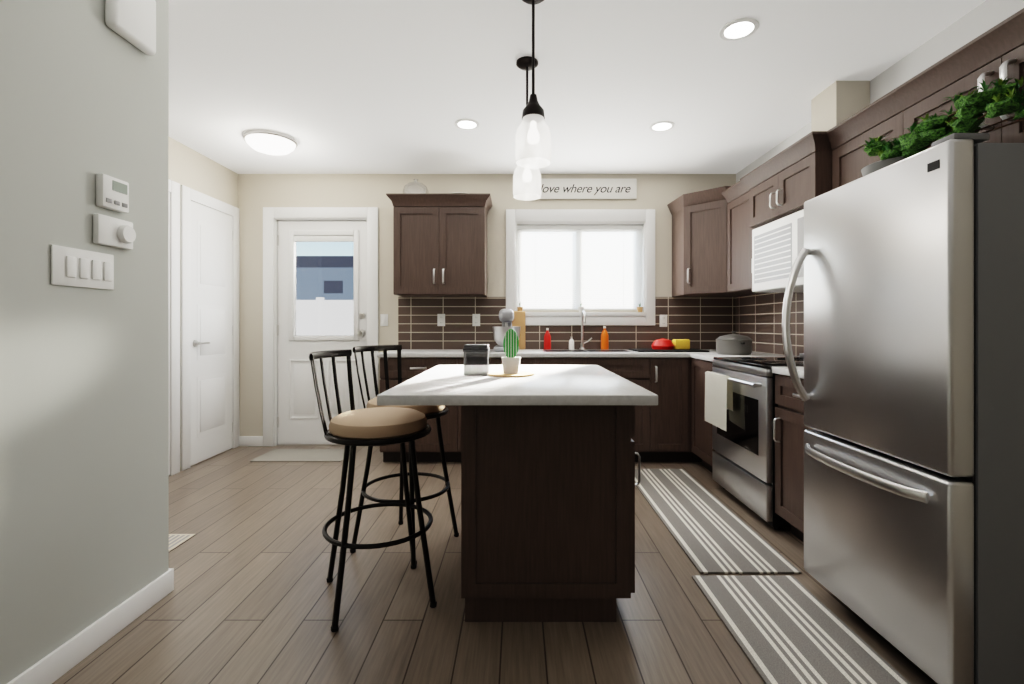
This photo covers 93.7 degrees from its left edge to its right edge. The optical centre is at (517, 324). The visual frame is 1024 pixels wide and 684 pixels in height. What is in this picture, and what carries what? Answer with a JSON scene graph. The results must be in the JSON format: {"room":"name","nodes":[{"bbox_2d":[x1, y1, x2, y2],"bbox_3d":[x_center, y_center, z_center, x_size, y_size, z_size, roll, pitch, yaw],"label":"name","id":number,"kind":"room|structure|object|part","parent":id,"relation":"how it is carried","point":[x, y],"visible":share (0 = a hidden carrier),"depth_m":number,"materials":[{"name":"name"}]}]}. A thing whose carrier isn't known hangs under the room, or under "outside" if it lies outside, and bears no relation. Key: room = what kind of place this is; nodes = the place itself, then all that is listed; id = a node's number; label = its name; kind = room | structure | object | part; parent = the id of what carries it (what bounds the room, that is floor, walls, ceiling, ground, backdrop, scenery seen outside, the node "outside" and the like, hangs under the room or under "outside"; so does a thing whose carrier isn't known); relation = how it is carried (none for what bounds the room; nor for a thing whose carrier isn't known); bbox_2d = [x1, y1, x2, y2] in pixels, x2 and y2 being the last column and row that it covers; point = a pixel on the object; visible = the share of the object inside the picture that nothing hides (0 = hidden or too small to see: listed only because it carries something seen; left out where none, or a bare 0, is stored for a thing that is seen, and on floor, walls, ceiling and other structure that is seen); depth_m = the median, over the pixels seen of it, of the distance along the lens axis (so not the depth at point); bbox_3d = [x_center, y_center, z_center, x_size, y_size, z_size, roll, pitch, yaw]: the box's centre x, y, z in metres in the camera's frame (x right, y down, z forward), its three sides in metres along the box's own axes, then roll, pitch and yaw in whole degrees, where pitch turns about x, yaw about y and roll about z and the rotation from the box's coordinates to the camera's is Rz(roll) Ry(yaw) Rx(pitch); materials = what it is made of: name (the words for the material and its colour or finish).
{"room":"kitchen","nodes":[
{"label":"kitchen","id":0,"kind":"room"},
{"bbox_2d":[0,0,168,683],"bbox_3d":[-1.567,-0.142,-0.265,0.120,2.585,4.670,0,0,0],"label":"wall","id":1,"kind":"structure","parent":0,"point":[84,429],"depth_m":1.64,"materials":[{"name":"grey paint"}]},
{"bbox_2d":[51,244,113,289],"bbox_3d":[-1.500,-0.194,1.655,0.012,0.129,0.236,0,0,0],"label":"light switch","id":2,"kind":"object","parent":1,"relation":"attached to","point":[74,267],"depth_m":1.64,"materials":[{"name":"white plastic"}]},
{"bbox_2d":[7,568,173,683],"bbox_3d":[-1.500,1.103,-0.243,0.014,0.095,4.654,0,0,0],"label":"baseboard","id":3,"kind":"structure","parent":1,"relation":"attached to","point":[59,662],"depth_m":1.70,"materials":[{"name":"white"}]},
{"bbox_2d":[96,173,128,212],"bbox_3d":[-1.491,-0.483,1.768,0.031,0.118,0.117,0,0,0],"label":"thermostat","id":4,"kind":"object","parent":1,"relation":"attached to","point":[112,192],"depth_m":1.75,"materials":[{"name":"white plastic"}]},
{"bbox_2d":[93,205,135,249],"bbox_3d":[-1.485,-0.342,1.776,0.042,0.107,0.157,0,0,0],"label":"thermostat","id":5,"kind":"object","parent":1,"relation":"attached to","point":[107,230],"depth_m":1.76,"materials":[{"name":"white plastic"}]},
{"bbox_2d":[105,0,155,55],"bbox_3d":[-1.484,-1.204,1.845,0.045,0.233,0.210,0,0,0],"label":"box","id":6,"kind":"object","parent":1,"relation":"attached to","point":[133,22],"visible":1,"depth_m":1.84,"materials":[{"name":"white plastic"}]},
{"bbox_2d":[169,137,237,475],"bbox_3d":[-2.730,-0.142,0.980,0.140,2.585,7.160,0,0,0],"label":"wall","id":7,"kind":"structure","parent":0,"point":[193,169],"depth_m":4.00,"materials":[{"name":"beige paint"}]},
{"bbox_2d":[169,179,238,475],"bbox_3d":[-2.629,0.022,3.660,0.060,2.255,1.790,0,0,0],"label":"door","id":8,"kind":"structure","parent":7,"relation":"attached to","point":[209,329],"depth_m":4.03,"materials":[{"name":"white wood"}]},
{"bbox_2d":[238,174,735,435],"bbox_3d":[-0.295,-0.142,4.630,5.010,2.585,0.140,0,0,0],"label":"wall","id":9,"kind":"structure","parent":0,"point":[658,193],"depth_m":4.56,"materials":[{"name":"beige paint"}]},
{"bbox_2d":[263,207,377,445],"bbox_3d":[-1.870,0.018,4.612,1.090,2.265,0.177,0,0,0],"label":"door","id":10,"kind":"structure","parent":9,"relation":"attached to","point":[320,278],"depth_m":4.59,"materials":[{"name":"white paint"},{"name":"clear glass"},{"name":"nickel"}]},
{"bbox_2d":[380,314,387,325],"bbox_3d":[-1.270,-0.046,4.553,0.072,0.115,0.011,0,0,0],"label":"outlet","id":11,"kind":"object","parent":9,"relation":"attached to","point":[383,317],"depth_m":4.55,"materials":[{"name":"white plastic"}]},
{"bbox_2d":[386,193,492,296],"bbox_3d":[-0.693,-0.704,4.359,0.903,0.873,0.397,0,0,0],"label":"upper cabinet","id":12,"kind":"object","parent":9,"relation":"attached to","point":[439,244],"visible":1,"depth_m":4.22,"materials":[{"name":"brown wood"}]},
{"bbox_2d":[403,179,463,192],"bbox_3d":[-0.720,-1.234,4.370,0.700,0.186,0.300,0,0,0],"label":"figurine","id":13,"kind":"object","parent":12,"relation":"on","point":[412,187],"visible":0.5,"depth_m":4.35,"materials":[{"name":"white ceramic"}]},
{"bbox_2d":[437,314,444,325],"bbox_3d":[-0.727,-0.046,4.546,0.072,0.115,0.009,0,0,0],"label":"outlet","id":14,"kind":"object","parent":9,"relation":"attached to","point":[440,317],"depth_m":4.54,"materials":[{"name":"white plastic"}]},
{"bbox_2d":[472,314,479,325],"bbox_3d":[-0.395,-0.046,4.546,0.072,0.115,0.009,0,0,0],"label":"outlet","id":15,"kind":"object","parent":9,"relation":"attached to","point":[475,320],"depth_m":4.54,"materials":[{"name":"white plastic"}]},
{"bbox_2d":[398,297,733,348],"bbox_3d":[0.467,-0.004,4.556,3.205,0.527,0.007,0,0,0],"label":"tile backsplash","id":16,"kind":"structure","parent":9,"relation":"attached to","point":[702,322],"depth_m":4.55,"materials":[{"name":"brown tile"}]},
{"bbox_2d":[506,209,654,324],"bbox_3d":[0.593,-0.545,4.615,1.415,1.099,0.170,0,0,0],"label":"window","id":17,"kind":"structure","parent":9,"relation":"in","point":[644,218],"depth_m":4.54,"materials":[{"name":"white wood"}]},
{"bbox_2d":[517,226,642,309],"bbox_3d":[0.593,-0.545,4.610,1.201,0.810,0.036,0,0,0],"label":"window blinds","id":18,"kind":"object","parent":17,"relation":"attached to","point":[575,267],"visible":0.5,"depth_m":4.61,"materials":[{"name":"white fabric"}]},
{"bbox_2d":[637,303,642,311],"bbox_3d":[1.160,-0.168,4.570,0.059,0.093,0.059,0,0,-12],"label":"pot","id":19,"kind":"object","parent":17,"relation":"on","point":[639,309],"depth_m":4.55,"materials":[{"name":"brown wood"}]},
{"bbox_2d":[532,179,636,198],"bbox_3d":[0.627,-1.288,4.547,0.989,0.193,0.022,0,0,0],"label":"sign","id":20,"kind":"object","parent":9,"relation":"attached to","point":[588,188],"visible":0.96,"depth_m":4.54,"materials":[{"name":"white wood"}]},
{"bbox_2d":[660,315,666,326],"bbox_3d":[1.378,-0.040,4.546,0.072,0.115,0.009,0,0,0],"label":"outlet","id":21,"kind":"object","parent":9,"relation":"attached to","point":[663,318],"depth_m":4.54,"materials":[{"name":"white plastic"}]},
{"bbox_2d":[52,445,937,683],"bbox_3d":[-0.295,1.180,0.980,5.010,0.060,7.440,0,0,0],"label":"floor","id":22,"kind":"structure","parent":0,"point":[249,598],"depth_m":1.94,"materials":[{"name":"brown wood"}]},
{"bbox_2d":[169,534,195,551],"bbox_3d":[-1.898,1.146,2.530,0.264,0.007,0.200,0,0,0],"label":"floor vent","id":23,"kind":"object","parent":22,"relation":"in","point":[175,540],"visible":0.38,"depth_m":2.56,"materials":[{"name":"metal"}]},
{"bbox_2d":[250,449,349,461],"bbox_3d":[-1.870,1.145,4.225,0.760,0.008,0.390,0,0,0],"label":"doormat","id":24,"kind":"object","parent":22,"relation":"on","point":[305,455],"visible":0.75,"depth_m":4.20,"materials":[{"name":"grey"}]},
{"bbox_2d":[309,349,436,631],"bbox_3d":[-0.602,0.633,2.058,0.540,1.038,0.525,0,0,0],"label":"stool","id":25,"kind":"object","parent":22,"relation":"on","point":[352,429],"visible":0.98,"depth_m":1.96,"materials":[{"name":"black metal"}]},
{"bbox_2d":[350,345,458,568],"bbox_3d":[-0.592,0.633,2.524,0.542,1.038,0.529,0,0,0],"label":"stool","id":26,"kind":"object","parent":22,"relation":"on","point":[437,412],"visible":0.54,"depth_m":2.52,"materials":[{"name":"black metal"}]},
{"bbox_2d":[377,329,657,621],"bbox_3d":[0.010,0.584,2.179,0.950,1.133,1.204,0,0,0],"label":"kitchen island","id":27,"kind":"object","parent":22,"relation":"on","point":[548,483],"depth_m":1.84,"materials":[{"name":"brown wood"}]},
{"bbox_2d":[463,344,489,375],"bbox_3d":[-0.190,0.159,2.205,0.114,0.140,0.114,0,0,0],"label":"jar","id":28,"kind":"object","parent":27,"relation":"on","point":[476,359],"visible":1,"depth_m":2.15,"materials":[{"name":"grey"}]},
{"bbox_3d":[-0.032,0.123,2.210,0.210,0.212,0.210,0,0,0],"label":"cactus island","id":29,"kind":"part","parent":27,"relation":"part of","materials":[{"name":"green plant"}]},
{"bbox_2d":[377,310,715,461],"bbox_3d":[0.455,0.507,4.221,3.212,1.285,0.659,0,0,0],"label":"base cabinet","id":30,"kind":"object","parent":22,"relation":"on","point":[673,425],"depth_m":3.94,"materials":[{"name":"brown wood"}]},
{"bbox_2d":[493,309,519,351],"bbox_3d":[-0.100,0.044,4.232,0.250,0.370,0.335,0,0,0],"label":"stand mixer","id":31,"kind":"object","parent":30,"relation":"on","point":[506,317],"depth_m":4.10,"materials":[{"name":"grey metal"}]},
{"bbox_2d":[512,311,524,348],"bbox_3d":[0.005,0.049,4.513,0.130,0.360,0.025,0,0,0],"label":"cutting board","id":32,"kind":"object","parent":30,"relation":"on","point":[519,319],"depth_m":4.50,"materials":[{"name":"brown wood"}]},
{"bbox_2d":[544,326,608,348],"bbox_3d":[0.544,0.119,4.485,0.605,0.220,0.073,0,0,0],"label":"bottles","id":33,"kind":"object","parent":30,"relation":"on","point":[604,340],"depth_m":4.46,"materials":[{"name":"red plastic"}]},
{"bbox_2d":[628,339,708,351],"bbox_3d":[1.320,0.175,4.250,0.600,0.108,0.380,0,0,0],"label":"dishes","id":34,"kind":"object","parent":30,"relation":"on","point":[673,345],"depth_m":4.25,"materials":[{"name":"multicoloured"}]},
{"bbox_2d":[635,469,801,573],"bbox_3d":[1.075,1.144,3.007,0.470,0.010,1.585,0,0,0],"label":"rug","id":35,"kind":"object","parent":22,"relation":"on","point":[711,533],"visible":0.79,"depth_m":2.67,"materials":[{"name":"grey fabric"}]},
{"bbox_2d":[689,350,798,471],"bbox_3d":[1.730,0.690,3.656,0.662,0.920,0.472,0,0,0],"label":"base cabinet","id":36,"kind":"object","parent":22,"relation":"on","point":[700,430],"depth_m":3.78,"materials":[{"name":"brown wood"}]},
{"bbox_2d":[705,353,803,529],"bbox_3d":[1.683,0.675,3.040,0.751,0.950,0.756,0,0,0],"label":"range","id":37,"kind":"object","parent":22,"relation":"on","point":[740,405],"visible":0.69,"depth_m":2.92,"materials":[{"name":"silver metal"}]},
{"bbox_2d":[772,367,811,541],"bbox_3d":[1.723,0.690,2.376,0.675,0.920,0.568,0,0,0],"label":"base cabinet","id":38,"kind":"object","parent":22,"relation":"on","point":[789,427],"depth_m":2.53,"materials":[{"name":"brown wood"}]},
{"bbox_2d":[692,576,910,683],"bbox_3d":[1.020,1.144,1.393,0.460,0.010,1.585,0,0,0],"label":"rug","id":39,"kind":"object","parent":22,"relation":"on","point":[787,630],"visible":0.98,"depth_m":1.77,"materials":[{"name":"grey fabric"}]},
{"bbox_2d":[782,133,1023,683],"bbox_3d":[1.599,0.297,1.727,0.930,1.705,0.712,0,0,0],"label":"fridge","id":40,"kind":"object","parent":22,"relation":"on","point":[911,393],"visible":1,"depth_m":1.46,"materials":[{"name":"grey metal"}]},
{"bbox_2d":[861,76,1023,176],"bbox_3d":[1.516,-0.668,1.694,0.263,0.222,0.718,0,0,0],"label":"potted plant","id":41,"kind":"object","parent":40,"relation":"on","point":[1002,97],"visible":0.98,"depth_m":1.59,"materials":[{"name":"green plant"}]},
{"bbox_2d":[169,0,985,173],"bbox_3d":[-0.295,-1.475,0.980,5.010,0.080,7.440,0,0,0],"label":"ceiling","id":42,"kind":"structure","parent":0,"point":[366,86],"depth_m":2.76,"materials":[{"name":"white paint"}]},
{"bbox_2d":[243,129,296,154],"bbox_3d":[-1.906,-1.382,3.703,0.370,0.104,0.370,0,0,0],"label":"ceiling light","id":43,"kind":"object","parent":42,"relation":"attached to","point":[269,142],"visible":1,"depth_m":3.60,"materials":[{"name":"white glass"}]},
{"bbox_2d":[455,119,478,129],"bbox_3d":[-0.363,-1.431,3.427,0.175,0.007,0.175,0,0,-45],"label":"recessed light","id":44,"kind":"object","parent":42,"relation":"in","point":[467,124],"depth_m":3.43,"materials":[{"name":"white"}]},
{"bbox_2d":[513,56,540,200],"bbox_3d":[0.050,-1.066,2.620,0.156,0.736,0.156,0,0,0],"label":"pendant light","id":45,"kind":"object","parent":42,"relation":"hanging from","point":[526,175],"visible":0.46,"depth_m":2.58,"materials":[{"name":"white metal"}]},
{"bbox_2d":[515,0,550,168],"bbox_3d":[0.066,-1.066,2.070,0.156,0.736,0.156,0,0,0],"label":"pendant light","id":46,"kind":"object","parent":42,"relation":"hanging from","point":[533,128],"visible":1,"depth_m":2.03,"materials":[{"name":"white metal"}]},
{"bbox_2d":[649,121,674,131],"bbox_3d":[1.038,-1.431,3.461,0.175,0.007,0.175,0,0,-45],"label":"recessed light","id":47,"kind":"object","parent":42,"relation":"in","point":[660,126],"depth_m":3.46,"materials":[{"name":"white"}]},
{"bbox_2d":[719,18,758,40],"bbox_3d":[1.071,-1.431,2.327,0.175,0.007,0.175,0,0,-45],"label":"recessed light","id":48,"kind":"object","parent":42,"relation":"in","point":[741,27],"depth_m":2.33,"materials":[{"name":"white plastic"}]},
{"bbox_2d":[811,81,869,131],"bbox_3d":[1.969,-1.244,2.940,0.198,0.383,0.240,0,0,0],"label":"bulkhead","id":49,"kind":"object","parent":42,"relation":"attached to","point":[835,103],"visible":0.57,"depth_m":2.82,"materials":[{"name":"beige paint"}]},
{"bbox_2d":[705,371,732,431],"bbox_3d":[1.329,0.496,3.190,0.044,0.348,0.350,0,0,0],"label":"towel","id":50,"kind":"object","parent":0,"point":[718,387],"depth_m":3.15,"materials":[{"name":"beige fabric"}]},
{"bbox_2d":[716,331,751,354],"bbox_3d":[1.700,0.139,3.780,0.270,0.181,0.346,0,0,0],"label":"pot","id":51,"kind":"object","parent":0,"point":[733,343],"depth_m":3.68,"materials":[{"name":"grey metal"}]},
{"bbox_2d":[736,0,1023,182],"bbox_3d":[2.140,-0.142,0.980,0.140,2.585,7.160,0,0,0],"label":"wall","id":52,"kind":"structure","parent":0,"point":[982,18],"depth_m":2.39,"materials":[{"name":"beige paint"}]},
{"bbox_2d":[671,186,737,296],"bbox_3d":[1.761,-0.704,4.223,0.612,0.873,0.667,0,0,0],"label":"upper cabinet","id":53,"kind":"object","parent":52,"relation":"attached to","point":[713,228],"depth_m":4.13,"materials":[{"name":"brown wood"}]},
{"bbox_2d":[723,169,768,295],"bbox_3d":[1.871,-0.679,3.705,0.392,0.823,0.591,0,0,0],"label":"upper cabinet","id":54,"kind":"object","parent":52,"relation":"attached to","point":[737,242],"depth_m":3.80,"materials":[{"name":"brown wood"}]},
{"bbox_2d":[734,292,803,355],"bbox_3d":[2.066,-0.004,3.320,0.007,0.527,2.460,0,0,0],"label":"tile backsplash","id":55,"kind":"structure","parent":52,"relation":"attached to","point":[758,317],"depth_m":3.95,"materials":[{"name":"brown tile"}]},
{"bbox_2d":[747,132,826,231],"bbox_3d":[1.854,-0.868,3.026,0.427,0.365,0.758,0,0,0],"label":"upper cabinet","id":56,"kind":"object","parent":52,"relation":"attached to","point":[777,189],"depth_m":2.92,"materials":[{"name":"brown wood"}]},
{"bbox_2d":[752,209,803,291],"bbox_3d":[1.858,-0.454,3.026,0.412,0.448,0.748,0,0,0],"label":"microwave","id":57,"kind":"object","parent":56,"relation":"attached to","point":[777,245],"visible":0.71,"depth_m":3.07,"materials":[{"name":"white plastic"}]},
{"bbox_2d":[827,96,886,191],"bbox_3d":[1.894,-0.659,2.357,0.347,0.783,0.546,0,0,0],"label":"upper cabinet","id":58,"kind":"object","parent":52,"relation":"attached to","point":[846,156],"depth_m":2.46,"materials":[{"name":"brown wood"}]},
{"bbox_2d":[887,8,1023,147],"bbox_3d":[1.873,-0.823,1.707,0.388,0.455,0.874,0,0,0],"label":"upper cabinet","id":59,"kind":"object","parent":52,"relation":"attached to","point":[998,52],"depth_m":1.82,"materials":[{"name":"brown wood"}]}
]}

